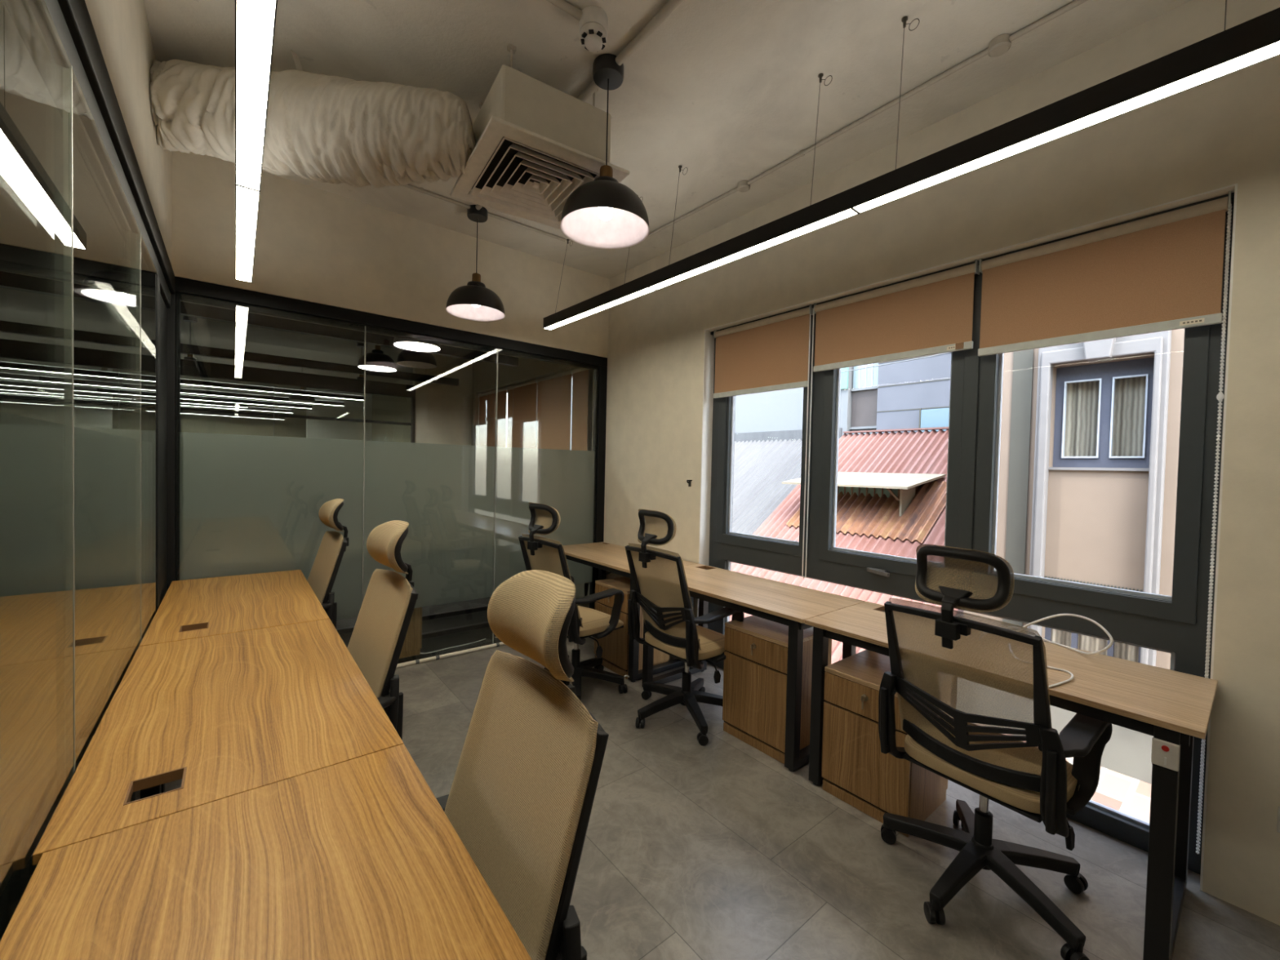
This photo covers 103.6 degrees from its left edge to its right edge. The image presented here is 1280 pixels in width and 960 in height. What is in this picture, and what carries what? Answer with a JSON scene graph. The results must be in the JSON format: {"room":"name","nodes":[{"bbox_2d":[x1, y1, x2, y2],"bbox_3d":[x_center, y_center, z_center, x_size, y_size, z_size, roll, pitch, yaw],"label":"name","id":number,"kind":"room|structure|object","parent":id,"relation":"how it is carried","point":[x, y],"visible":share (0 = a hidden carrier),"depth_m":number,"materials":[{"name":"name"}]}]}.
{"room":"office","nodes":[
{"label":"office","id":0,"kind":"room"},
{"bbox_2d":[0,0,174,940],"bbox_3d":[-0.895,0.185,0.627,0.092,2.430,5.486,0,2,-39],"label":"glass wall","id":1,"kind":"structure","parent":0,"point":[83,511],"depth_m":1.19,"materials":[{"name":"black glass"}]},
{"bbox_2d":[84,0,172,266],"bbox_3d":[-0.870,-1.383,0.578,0.100,0.708,5.480,0,2,-39],"label":"wall","id":2,"kind":"structure","parent":0,"point":[121,27],"depth_m":1.77,"materials":[{"name":"beige paint"}]},
{"bbox_2d":[0,377,306,437],"bbox_3d":[-14.156,-0.699,10.282,14.841,3.138,0.200,0,2,-39],"label":"wall","id":3,"kind":"structure","parent":0,"point":[87,418],"depth_m":12.67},
{"bbox_2d":[306,387,372,440],"bbox_3d":[-7.221,-0.586,12.113,1.341,3.138,0.150,0,2,-39],"label":"wall","id":4,"kind":"structure","parent":0,"point":[353,409],"depth_m":12.03,"materials":[{"name":"white paint"}]},
{"bbox_2d":[172,150,609,357],"bbox_3d":[-1.484,-1.471,3.676,2.990,0.708,0.120,0,2,-39],"label":"wall","id":5,"kind":"structure","parent":0,"point":[314,245],"depth_m":3.32,"materials":[{"name":"beige paint"}]},
{"bbox_2d":[412,343,472,445],"bbox_3d":[-2.753,-0.364,7.017,0.771,3.138,0.120,0,2,-39],"label":"wall","id":6,"kind":"structure","parent":0,"point":[443,412],"depth_m":6.96,"materials":[{"name":"beige paint"}]},
{"bbox_2d":[0,0,1191,397],"bbox_3d":[-8.164,-2.056,2.846,14.841,0.200,19.200,0,2,-39],"label":"ceiling","id":7,"kind":"structure","parent":0,"point":[725,91],"depth_m":2.23,"materials":[{"name":"paint"}]},
{"bbox_2d":[80,271,100,300],"bbox_3d":[-3.339,-1.514,3.260,0.380,0.690,0.380,0,2,-39],"label":"pendant lamp","id":8,"kind":"object","parent":7,"relation":"hanging from","point":[91,286],"visible":0.12,"depth_m":3.10,"materials":[{"name":"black metal"}]},
{"bbox_2d":[4,394,198,408],"bbox_3d":[-12.983,-1.863,8.480,8.406,0.668,0.050,0,2,-39],"label":"strip","id":9,"kind":"object","parent":7,"relation":"hanging from","point":[4,394],"visible":0.03,"depth_m":9.78,"materials":[{"name":"metal"}]},
{"bbox_2d":[0,385,247,408],"bbox_3d":[-10.568,-1.797,7.987,7.552,0.668,0.050,0,2,-39],"label":"strip","id":10,"kind":"object","parent":7,"relation":"hanging from","point":[2,387],"visible":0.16,"depth_m":8.73,"materials":[{"name":"metal"}]},
{"bbox_2d":[0,386,284,419],"bbox_3d":[-12.660,-1.896,10.151,9.006,0.668,0.050,0,2,-39],"label":"strip","id":11,"kind":"object","parent":7,"relation":"hanging from","point":[1,399],"visible":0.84,"depth_m":10.91,"materials":[{"name":"metal"}]},
{"bbox_2d":[0,389,293,413],"bbox_3d":[-11.740,-1.819,7.812,10.506,0.668,0.050,0,2,-39],"label":"strip","id":12,"kind":"object","parent":7,"relation":"hanging from","point":[250,408],"visible":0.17,"depth_m":10.06,"materials":[{"name":"metal"}]},
{"bbox_2d":[0,379,311,408],"bbox_3d":[-10.528,-1.769,6.864,10.206,0.668,0.050,0,2,-39],"label":"strip","id":13,"kind":"object","parent":7,"relation":"hanging from","point":[10,383],"visible":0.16,"depth_m":8.89,"materials":[{"name":"metal"}]},
{"bbox_2d":[0,366,344,406],"bbox_3d":[-6.510,-1.722,8.688,7.552,0.668,0.050,0,2,-39],"label":"strip","id":14,"kind":"object","parent":7,"relation":"hanging from","point":[6,375],"visible":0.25,"depth_m":8.13,"materials":[{"name":"metal"}]},
{"bbox_2d":[0,323,364,400],"bbox_3d":[-8.829,-1.690,5.152,10.706,0.668,0.050,0,2,-39],"label":"strip","id":15,"kind":"object","parent":7,"relation":"hanging from","point":[2,364],"visible":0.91,"depth_m":7.27,"materials":[{"name":"metal"}]},
{"bbox_2d":[0,367,103,377],"bbox_3d":[-7.794,-1.361,5.999,2.671,0.010,0.043,0,2,-39],"label":"diffuser","id":16,"kind":"object","parent":15,"relation":"attached to","point":[37,369],"depth_m":6.33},
{"bbox_2d":[181,383,364,400],"bbox_3d":[-5.711,-1.354,7.677,2.671,0.010,0.043,0,2,-39],"label":"diffuser","id":17,"kind":"object","parent":15,"relation":"attached to","point":[218,385],"depth_m":7.76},
{"bbox_2d":[182,315,197,360],"bbox_3d":[-5.436,-1.629,6.088,0.380,0.690,0.380,0,2,-39],"label":"pendant lamp","id":18,"kind":"object","parent":7,"relation":"hanging from","point":[190,319],"visible":0.26,"depth_m":6.06,"materials":[{"name":"black metal"}]},
{"bbox_2d":[0,320,458,386],"bbox_3d":[-4.472,-1.588,5.003,5.306,0.668,0.070,0,2,-39],"label":"strip","id":19,"kind":"object","parent":7,"relation":"hanging from","point":[5,326],"visible":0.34,"depth_m":5.26,"materials":[{"name":"metal"}]},
{"bbox_2d":[0,330,189,354],"bbox_3d":[-4.996,-1.264,4.595,1.321,0.010,0.063,0,2,-39],"label":"diffuser","id":20,"kind":"object","parent":19,"relation":"attached to","point":[37,333],"depth_m":4.44,"materials":[{"name":"plastic"}]},
{"bbox_2d":[190,353,342,372],"bbox_3d":[-3.963,-1.261,5.426,1.321,0.010,0.063,0,2,-39],"label":"diffuser","id":21,"kind":"object","parent":19,"relation":"attached to","point":[228,356],"depth_m":5.40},
{"bbox_2d":[343,371,457,386],"bbox_3d":[-2.932,-1.257,6.257,1.321,0.010,0.063,0,2,-39],"label":"diffuser","id":22,"kind":"object","parent":19,"relation":"attached to","point":[367,373],"depth_m":6.25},
{"bbox_2d":[235,0,277,282],"bbox_3d":[-1.012,-1.387,1.317,0.072,0.738,3.606,0,2,-39],"label":"strip light","id":23,"kind":"object","parent":7,"relation":"hanging from","point":[255,20],"visible":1,"depth_m":1.40,"materials":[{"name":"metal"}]},
{"bbox_2d":[235,186,258,281],"bbox_3d":[-1.771,-1.066,2.261,0.063,0.010,1.196,0,2,-39],"label":"diffuser","id":24,"kind":"object","parent":23,"relation":"attached to","point":[246,197],"depth_m":2.12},
{"bbox_2d":[236,0,275,190],"bbox_3d":[-1.020,-1.027,1.325,0.063,0.010,1.196,0,2,-39],"label":"diffuser","id":25,"kind":"object","parent":23,"relation":"attached to","point":[255,19],"depth_m":1.29,"materials":[{"name":"plastic"}]},
{"bbox_2d":[0,271,519,366],"bbox_3d":[-3.344,-1.529,3.602,5.306,0.668,0.070,0,2,-39],"label":"strip","id":26,"kind":"object","parent":7,"relation":"hanging from","point":[7,280],"visible":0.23,"depth_m":3.92,"materials":[{"name":"metal"}]},
{"bbox_2d":[0,284,101,302],"bbox_3d":[-3.868,-1.206,3.194,1.321,0.010,0.063,0,2,-39],"label":"diffuser","id":27,"kind":"object","parent":26,"relation":"attached to","point":[30,288],"depth_m":3.22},
{"bbox_2d":[180,313,376,345],"bbox_3d":[-2.835,-1.202,4.025,1.321,0.010,0.063,0,2,-39],"label":"diffuser","id":28,"kind":"object","parent":26,"relation":"attached to","point":[215,317],"depth_m":3.98,"materials":[{"name":"plastic"}]},
{"bbox_2d":[377,344,516,366],"bbox_3d":[-1.803,-1.198,4.856,1.321,0.010,0.063,0,2,-39],"label":"diffuser","id":29,"kind":"object","parent":26,"relation":"attached to","point":[444,353],"depth_m":4.93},
{"bbox_2d":[290,48,302,71],"bbox_3d":[-1.406,-1.681,2.088,0.095,0.207,0.043,2,2,31],"label":"strap","id":30,"kind":"object","parent":7,"relation":"hanging from","point":[295,57],"visible":0.4,"depth_m":2.09,"materials":[{"name":"fabric"}]},
{"bbox_2d":[149,59,475,188],"bbox_3d":[-1.447,-1.521,2.153,1.481,0.482,0.410,1,1,2],"label":"flexible duct","id":31,"kind":"object","parent":30,"relation":"hanging from","point":[323,128],"visible":0.93,"depth_m":2.02,"materials":[{"name":"fabric"}]},
{"bbox_2d":[288,367,315,402],"bbox_3d":[-5.786,-1.697,8.629,0.380,0.690,0.380,0,2,-39],"label":"pendant lamp","id":32,"kind":"object","parent":7,"relation":"hanging from","point":[295,397],"visible":0.51,"depth_m":8.54,"materials":[{"name":"black metal"}]},
{"bbox_2d":[356,342,367,379],"bbox_3d":[-4.003,-1.624,7.242,0.380,0.690,0.380,0,2,-39],"label":"pendant lamp","id":33,"kind":"object","parent":7,"relation":"hanging from","point":[358,344],"visible":0.23,"depth_m":7.20,"materials":[{"name":"black metal"}]},
{"bbox_2d":[357,345,396,372],"bbox_3d":[-2.850,-1.556,5.476,0.380,0.690,0.380,0,2,-39],"label":"pendant lamp","id":34,"kind":"object","parent":7,"relation":"hanging from","point":[375,361],"visible":0.88,"depth_m":5.40,"materials":[{"name":"black metal"}]},
{"bbox_2d":[374,345,380,350],"bbox_3d":[-2.853,-1.442,5.478,0.056,0.073,0.056,0,2,-39],"label":"socket","id":35,"kind":"object","parent":34,"relation":"attached to","point":[376,347],"depth_m":5.46,"materials":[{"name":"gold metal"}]},
{"bbox_2d":[396,349,436,368],"bbox_3d":[-2.303,-1.537,5.210,0.380,0.690,0.380,0,2,-39],"label":"pendant lamp","id":36,"kind":"object","parent":7,"relation":"hanging from","point":[409,358],"visible":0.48,"depth_m":5.11,"materials":[{"name":"black metal"}]},
{"bbox_2d":[393,336,440,351],"bbox_3d":[-1.944,-1.510,4.408,0.380,0.690,0.380,0,2,-39],"label":"pendant lamp","id":37,"kind":"object","parent":7,"relation":"hanging from","point":[406,344],"visible":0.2,"depth_m":4.53,"materials":[{"name":"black metal"}]},
{"bbox_2d":[445,204,505,321],"bbox_3d":[-1.095,-1.466,3.379,0.380,0.690,0.380,0,2,-39],"label":"pendant lamp","id":38,"kind":"object","parent":7,"relation":"hanging from","point":[473,301],"visible":1,"depth_m":3.34,"materials":[{"name":"black metal"}]},
{"bbox_2d":[471,272,480,281],"bbox_3d":[-1.098,-1.353,3.382,0.056,0.073,0.056,0,2,-39],"label":"socket","id":39,"kind":"object","parent":38,"relation":"attached to","point":[475,277],"depth_m":3.36,"materials":[{"name":"wood"}]},
{"bbox_2d":[403,184,565,241],"bbox_3d":[-1.245,-1.792,3.244,1.720,0.036,0.074,0,2,-39],"label":"conduit","id":40,"kind":"object","parent":7,"relation":"attached to","point":[422,190],"visible":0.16,"depth_m":3.39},
{"bbox_2d":[449,43,629,229],"bbox_3d":[-0.479,-1.565,2.328,0.612,0.411,0.664,0,2,-34],"label":"ceiling vent","id":41,"kind":"object","parent":7,"relation":"in","point":[537,143],"visible":0.85,"depth_m":2.17,"materials":[{"name":"metal"}]},
{"bbox_2d":[546,0,582,20],"bbox_3d":[-0.540,-1.741,1.651,0.821,0.028,0.033,0,2,-37],"label":"conduit","id":42,"kind":"object","parent":7,"relation":"attached to","point":[563,5],"visible":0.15,"depth_m":1.85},
{"bbox_2d":[475,0,684,209],"bbox_3d":[0.120,-1.727,1.823,0.074,0.036,3.800,0,2,-39],"label":"conduit","id":43,"kind":"object","parent":7,"relation":"attached to","point":[669,7],"visible":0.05,"depth_m":1.97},
{"bbox_2d":[579,5,608,52],"bbox_3d":[-0.176,-1.702,1.913,0.108,0.104,0.108,0,2,-39],"label":"smoke detector","id":44,"kind":"object","parent":7,"relation":"attached to","point":[593,22],"visible":1,"depth_m":1.88,"materials":[{"name":"white plastic"}]},
{"bbox_2d":[560,53,649,248],"bbox_3d":[-0.141,-1.415,2.146,0.380,0.690,0.380,0,2,-39],"label":"pendant lamp","id":45,"kind":"object","parent":7,"relation":"hanging from","point":[603,212],"visible":1,"depth_m":2.14,"materials":[{"name":"black metal"}]},
{"bbox_2d":[600,164,613,177],"bbox_3d":[-0.144,-1.302,2.149,0.056,0.073,0.056,0,2,-39],"label":"socket","id":46,"kind":"object","parent":45,"relation":"attached to","point":[605,170],"depth_m":2.12,"materials":[{"name":"gold wood"}]},
{"bbox_2d":[647,0,1088,237],"bbox_3d":[1.041,-1.721,2.449,0.076,0.036,3.220,0,2,-38],"label":"conduit","id":47,"kind":"object","parent":7,"relation":"attached to","point":[1001,44],"visible":0.99,"depth_m":2.21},
{"bbox_2d":[542,0,1279,329],"bbox_3d":[0.501,-1.415,2.464,0.144,0.668,3.607,0,2,-40],"label":"strip light","id":48,"kind":"object","parent":7,"relation":"hanging from","point":[1256,40],"visible":0.87,"depth_m":1.61,"materials":[{"name":"metal"}]},
{"bbox_2d":[545,288,654,329],"bbox_3d":[-0.315,-1.129,3.360,0.057,0.010,1.196,0,2,-40],"label":"diffuser","id":49,"kind":"object","parent":48,"relation":"attached to","point":[633,293],"depth_m":3.28,"materials":[{"name":"plastic"}]},
{"bbox_2d":[649,208,857,288],"bbox_3d":[0.463,-1.090,2.446,0.057,0.010,1.196,0,2,-40],"label":"diffuser","id":50,"kind":"object","parent":48,"relation":"attached to","point":[830,216],"depth_m":2.33,"materials":[{"name":"plastic"}]},
{"bbox_2d":[853,41,1279,212],"bbox_3d":[1.241,-1.050,1.533,0.057,0.010,1.196,0,2,-40],"label":"diffuser","id":51,"kind":"object","parent":48,"relation":"attached to","point":[1248,54],"depth_m":1.46,"materials":[{"name":"plastic"}]},
{"bbox_2d":[164,575,1279,959],"bbox_3d":[-8.239,1.240,2.925,14.841,0.120,19.200,0,2,-39],"label":"floor","id":52,"kind":"structure","parent":0,"point":[718,850],"depth_m":1.84,"materials":[{"name":"stone"}]},
{"bbox_2d":[0,338,415,493],"bbox_3d":[-7.259,-0.038,3.332,10.870,2.460,0.070,0,2,-39],"label":"glass wall","id":53,"kind":"structure","parent":52,"relation":"on","point":[9,348],"depth_m":5.54,"materials":[{"name":"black glass"}]},
{"bbox_2d":[32,618,403,865],"bbox_3d":[-1.202,0.996,1.534,0.592,0.750,1.231,0,2,-39],"label":"office desk","id":54,"kind":"object","parent":52,"relation":"on","point":[226,715],"visible":0.59,"depth_m":1.29,"materials":[{"name":"brown wood"}]},
{"bbox_2d":[138,569,329,792],"bbox_3d":[-1.981,0.956,2.502,0.592,0.750,1.242,0,2,-39],"label":"office desk","id":55,"kind":"object","parent":52,"relation":"on","point":[195,608],"visible":0.41,"depth_m":2.34,"materials":[{"name":"brown wood"}]},
{"bbox_2d":[0,743,532,959],"bbox_3d":[-0.415,1.037,0.565,0.579,0.750,1.262,0,2,-39],"label":"office desk","id":56,"kind":"object","parent":52,"relation":"on","point":[358,858],"visible":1,"depth_m":0.81,"materials":[{"name":"brown wood"}]},
{"bbox_2d":[307,498,348,629],"bbox_3d":[-1.983,0.718,2.780,0.654,1.212,0.629,0,2,-43],"label":"mesh office chair","id":57,"kind":"object","parent":52,"relation":"on","point":[326,563],"visible":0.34,"depth_m":2.87,"materials":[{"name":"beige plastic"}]},
{"bbox_2d":[336,626,354,648],"bbox_3d":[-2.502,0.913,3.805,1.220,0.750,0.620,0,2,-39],"label":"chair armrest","id":58,"kind":"object","parent":52,"relation":"on","point":[347,629],"visible":0.02,"depth_m":4.17,"materials":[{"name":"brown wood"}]},
{"bbox_2d":[347,520,417,740],"bbox_3d":[-1.148,0.763,1.712,0.698,1.212,0.646,0,2,-43],"label":"mesh office chair","id":59,"kind":"object","parent":52,"relation":"on","point":[377,639],"visible":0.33,"depth_m":1.81,"materials":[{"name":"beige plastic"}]},
{"bbox_2d":[166,275,607,663],"bbox_3d":[-1.508,0.097,3.715,2.970,2.430,0.092,0,2,-39],"label":"glass wall","id":60,"kind":"structure","parent":52,"relation":"on","point":[237,504],"depth_m":3.42,"materials":[{"name":"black glass"}]},
{"bbox_2d":[399,607,422,658],"bbox_3d":[-1.849,1.002,3.743,0.376,0.605,0.220,0,2,-39],"label":"base cabinet","id":61,"kind":"object","parent":52,"relation":"on","point":[412,644],"visible":0.03,"depth_m":3.74,"materials":[{"name":"brown wood"}]},
{"bbox_2d":[420,638,485,653],"bbox_3d":[-1.496,1.234,3.940,0.627,0.174,0.029,0,2,-43],"label":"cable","id":62,"kind":"object","parent":52,"relation":"on","point":[484,638],"visible":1,"depth_m":3.96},
{"bbox_2d":[422,547,493,639],"bbox_3d":[-1.536,0.917,4.582,1.220,0.750,0.620,0,2,-39],"label":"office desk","id":63,"kind":"object","parent":52,"relation":"on","point":[440,615],"visible":0.04,"depth_m":4.39,"materials":[{"name":"brown wood"}]},
{"bbox_2d":[395,632,549,668],"bbox_3d":[-1.273,1.300,3.856,2.140,0.030,0.032,0,2,-39],"label":"baseboard","id":64,"kind":"structure","parent":52,"relation":"on","point":[497,644],"depth_m":3.73,"materials":[{"name":"grey metal"}]},
{"bbox_2d":[435,569,608,959],"bbox_3d":[-0.415,0.799,0.871,0.641,1.212,0.642,0,2,-39],"label":"mesh office chair","id":65,"kind":"object","parent":52,"relation":"on","point":[529,728],"visible":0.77,"depth_m":0.94,"materials":[{"name":"beige fabric"}]},
{"bbox_2d":[518,502,627,700],"bbox_3d":[-0.434,0.742,3.243,0.663,1.212,0.630,0,2,-44],"label":"mesh office chair","id":66,"kind":"object","parent":52,"relation":"on","point":[539,553],"visible":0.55,"depth_m":3.08,"materials":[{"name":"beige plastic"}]},
{"bbox_2d":[547,542,697,682],"bbox_3d":[-0.189,0.961,3.970,0.578,0.750,1.216,0,2,-39],"label":"office desk","id":67,"kind":"object","parent":52,"relation":"on","point":[606,557],"visible":0.46,"depth_m":3.69,"materials":[{"name":"brown wood"}]},
{"bbox_2d":[594,576,669,679],"bbox_3d":[-0.068,1.046,3.676,0.426,0.600,0.390,0,2,-39],"label":"base cabinet","id":68,"kind":"object","parent":52,"relation":"on","point":[615,646],"visible":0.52,"depth_m":3.53,"materials":[{"name":"brown wood"}]},
{"bbox_2d":[625,508,744,746],"bbox_3d":[0.249,0.766,2.913,0.648,1.212,0.635,0,2,-39],"label":"mesh office chair","id":69,"kind":"object","parent":52,"relation":"on","point":[670,622],"visible":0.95,"depth_m":2.77,"materials":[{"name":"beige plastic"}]},
{"bbox_2d":[641,563,865,771],"bbox_3d":[0.584,1.002,3.009,0.578,0.750,1.244,0,2,-39],"label":"office desk","id":70,"kind":"object","parent":52,"relation":"on","point":[789,605],"visible":0.67,"depth_m":2.70,"materials":[{"name":"brown wood"}]},
{"bbox_2d":[722,615,831,764],"bbox_3d":[0.730,1.087,2.723,0.426,0.600,0.405,0,2,-39],"label":"base cabinet","id":71,"kind":"object","parent":52,"relation":"on","point":[756,653],"visible":0.73,"depth_m":2.58,"materials":[{"name":"brown wood"}]},
{"bbox_2d":[821,649,951,836],"bbox_3d":[1.086,1.126,2.239,0.426,0.562,0.375,0,2,-39],"label":"base cabinet","id":72,"kind":"object","parent":52,"relation":"on","point":[855,771],"visible":0.7,"depth_m":2.14,"materials":[{"name":"brown wood"}]},
{"bbox_2d":[878,544,1112,959],"bbox_3d":[1.186,0.815,1.747,0.636,1.212,0.641,0,2,-36],"label":"mesh office chair","id":73,"kind":"object","parent":52,"relation":"on","point":[1039,784],"visible":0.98,"depth_m":1.62,"materials":[{"name":"black plastic"}]},
{"bbox_2d":[804,601,1217,959],"bbox_3d":[1.365,1.042,2.039,0.578,0.750,1.236,0,2,-39],"label":"office desk","id":74,"kind":"object","parent":52,"relation":"on","point":[1171,706],"visible":0.85,"depth_m":1.71,"materials":[{"name":"brown wood"}]},
{"bbox_2d":[1008,643,1073,688],"bbox_3d":[1.456,0.670,1.825,0.132,0.009,0.442,2,1,18],"label":"cable","id":75,"kind":"object","parent":74,"relation":"on","point":[1071,678],"visible":0.89,"depth_m":1.78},
{"bbox_2d":[977,613,1113,654],"bbox_3d":[1.619,0.592,2.023,0.405,0.165,0.206,3,2,41],"label":"cable","id":76,"kind":"object","parent":74,"relation":"on","point":[1108,634],"visible":0.73,"depth_m":1.96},
{"bbox_2d":[1151,737,1179,771],"bbox_3d":[1.491,0.779,1.429,0.016,0.072,0.054,0,2,-39],"label":"box","id":77,"kind":"object","parent":74,"relation":"attached to","point":[1166,754],"visible":1,"depth_m":1.42,"materials":[{"name":"white plastic"}]},
{"bbox_2d":[371,0,1279,925],"bbox_3d":[-2.657,-0.377,7.672,0.200,3.138,18.700,0,2,-39],"label":"wall","id":78,"kind":"structure","parent":0,"point":[1224,131],"depth_m":2.00,"materials":[{"name":"beige paint"}]},
{"bbox_2d":[478,386,507,506],"bbox_3d":[-1.985,-0.412,6.776,0.050,1.594,0.936,0,2,-39],"label":"roller blind","id":79,"kind":"object","parent":78,"relation":"attached to","point":[487,400],"visible":0.34,"depth_m":6.74,"materials":[{"name":"beige fabric"}]},
{"bbox_2d":[506,374,572,448],"bbox_3d":[-1.292,-0.358,6.022,0.060,1.640,2.980,0,2,-39],"label":"window","id":80,"kind":"structure","parent":78,"relation":"in","point":[571,375],"depth_m":5.92,"materials":[{"name":"grey metal"}]},
{"bbox_2d":[506,378,537,448],"bbox_3d":[-1.435,-0.384,6.092,0.050,1.594,0.811,0,2,-39],"label":"roller blind","id":81,"kind":"object","parent":80,"relation":"attached to","point":[522,397],"visible":0.41,"depth_m":6.05,"materials":[{"name":"beige fabric"}]},
{"bbox_2d":[536,368,572,449],"bbox_3d":[-0.940,-0.358,5.477,0.050,1.594,0.761,0,2,-39],"label":"roller blind","id":82,"kind":"object","parent":80,"relation":"attached to","point":[554,391],"visible":0.48,"depth_m":5.43,"materials":[{"name":"beige fabric"}]},
{"bbox_2d":[571,367,588,450],"bbox_3d":[-0.556,-0.338,5.000,0.050,1.594,0.466,0,2,-39],"label":"roller blind","id":83,"kind":"object","parent":78,"relation":"attached to","point":[580,375],"visible":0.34,"depth_m":5.04,"materials":[{"name":"beige fabric"}]},
{"bbox_2d":[686,480,692,486],"bbox_3d":[0.358,0.024,3.738,0.035,0.050,0.044,0,2,-39],"label":"wall hook","id":84,"kind":"object","parent":78,"relation":"attached to","point":[688,482],"visible":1,"depth_m":3.74,"materials":[{"name":"metal"}]},
{"bbox_2d":[697,183,1237,890],"bbox_3d":[1.295,0.176,2.763,0.199,2.445,2.485,0,2,-39],"label":"window reveal","id":85,"kind":"structure","parent":78,"relation":"in","point":[708,353],"depth_m":2.37,"materials":[{"name":"white paint"}]},
{"bbox_2d":[707,192,1234,875],"bbox_3d":[1.304,0.179,2.770,0.113,2.438,2.471,0,2,-39],"label":"window","id":86,"kind":"structure","parent":78,"relation":"in","point":[1175,624],"depth_m":2.35,"materials":[{"name":"grey metal"}]},
{"bbox_2d":[713,303,814,578],"bbox_3d":[0.782,-0.239,3.341,0.050,1.652,0.800,0,2,-39],"label":"roller blind","id":87,"kind":"object","parent":86,"relation":"attached to","point":[769,354],"visible":0.98,"depth_m":3.26,"materials":[{"name":"beige fabric"}]},
{"bbox_2d":[813,259,979,372],"bbox_3d":[1.312,-0.834,2.686,0.050,0.408,0.844,0,2,-39],"label":"roller blind","id":88,"kind":"object","parent":86,"relation":"attached to","point":[930,314],"visible":1,"depth_m":2.62,"materials":[{"name":"beige fabric"}]},
{"bbox_2d":[955,342,964,349],"bbox_3d":[1.520,-0.637,2.395,0.008,0.030,0.035,0,2,-39],"label":"clip","id":89,"kind":"object","parent":88,"relation":"attached to","point":[958,345],"visible":1,"depth_m":2.39,"materials":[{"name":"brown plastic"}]},
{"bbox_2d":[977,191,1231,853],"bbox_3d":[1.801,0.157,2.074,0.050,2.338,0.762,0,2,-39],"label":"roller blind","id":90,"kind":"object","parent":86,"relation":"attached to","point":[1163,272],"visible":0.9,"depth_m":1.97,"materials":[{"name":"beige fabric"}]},
{"bbox_2d":[1276,806,1279,832],"bbox_3d":[2.092,1.100,1.598,0.012,0.086,0.086,0,2,-39],"label":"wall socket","id":91,"kind":"object","parent":78,"relation":"attached to","point":[1278,810],"visible":1,"depth_m":1.63,"materials":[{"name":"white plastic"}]},
{"label":"outside","id":92,"kind":"structure","parent":0,"visible":0},
{"bbox_2d":[951,608,1151,822],"bbox_3d":[5.209,2.285,19.703,27.160,0.200,36.000,0,2,-39],"label":"ground","id":93,"kind":"structure","parent":92,"point":[1128,795],"depth_m":4.07,"materials":[{"name":"brick"}]},
{"bbox_2d":[570,366,853,449],"bbox_3d":[0.181,-3.570,21.317,1.000,11.000,18.800,0,2,-39],"label":"sky","id":94,"kind":"structure","parent":93,"relation":"on","point":[778,410],"depth_m":15.51,"materials":[{"name":"paint"}]},
{"bbox_2d":[840,367,848,389],"bbox_3d":[5.414,-3.387,13.978,0.049,1.780,0.800,0,2,-39],"label":"glazing","id":95,"kind":"object","parent":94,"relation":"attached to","point":[844,375],"visible":0.14,"depth_m":13.73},
{"bbox_2d":[732,427,842,534],"bbox_3d":[-0.853,0.343,12.300,4.329,3.051,9.800,0,2,-39],"label":"neighboring roof","id":96,"kind":"object","parent":93,"relation":"on","point":[762,460],"visible":0.1,"depth_m":9.84,"materials":[{"name":"metal"}]},
{"bbox_2d":[729,426,958,663],"bbox_3d":[3.296,0.591,7.302,4.523,2.983,3.200,0,2,-39],"label":"neighboring roof","id":97,"kind":"object","parent":93,"relation":"on","point":[868,523],"visible":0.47,"depth_m":7.45,"materials":[{"name":"metal"}]},
{"bbox_2d":[782,471,946,516],"bbox_3d":[3.373,0.184,7.713,1.370,0.602,1.870,0,2,-39],"label":"awning","id":98,"kind":"object","parent":97,"relation":"on","point":[903,485],"visible":0.72,"depth_m":7.43,"materials":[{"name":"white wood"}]},
{"bbox_2d":[849,362,878,435],"bbox_3d":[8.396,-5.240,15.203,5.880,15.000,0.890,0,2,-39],"label":"tower","id":99,"kind":"structure","parent":93,"relation":"on","point":[864,381],"depth_m":13.53,"materials":[{"name":"concrete"}]},
{"bbox_2d":[875,352,951,433],"bbox_3d":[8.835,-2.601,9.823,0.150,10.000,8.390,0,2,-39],"label":"concrete building","id":100,"kind":"structure","parent":93,"relation":"on","point":[913,393],"depth_m":12.38,"materials":[{"name":"grey paint"}]},
{"bbox_2d":[956,328,1184,783],"bbox_3d":[7.605,-1.557,4.753,6.200,8.300,5.970,0,2,-39],"label":"neighbor house","id":101,"kind":"structure","parent":93,"relation":"on","point":[1088,466],"depth_m":4.56,"materials":[{"name":"beige paint"}]},
{"bbox_2d":[1050,628,1138,662],"bbox_3d":[4.224,1.400,4.673,0.050,0.820,0.670,0,2,-39],"label":"curtain","id":102,"kind":"object","parent":101,"relation":"hanging from","point":[1122,651],"depth_m":4.67,"materials":[{"name":"fabric"}]},
{"bbox_2d":[1063,376,1146,456],"bbox_3d":[4.300,-0.584,4.651,0.050,0.930,0.650,0,2,-39],"label":"curtain","id":103,"kind":"object","parent":101,"relation":"hanging from","point":[1082,397],"depth_m":4.61,"materials":[{"name":"fabric"}]},
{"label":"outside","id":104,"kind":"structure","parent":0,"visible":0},
{"bbox_2d":[840,351,951,373],"bbox_3d":[5.599,-2.681,11.395,0.023,0.323,6.101,0,2,-39],"label":"overhead line","id":105,"kind":"object","parent":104,"point":[948,352],"visible":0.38,"depth_m":11.21,"materials":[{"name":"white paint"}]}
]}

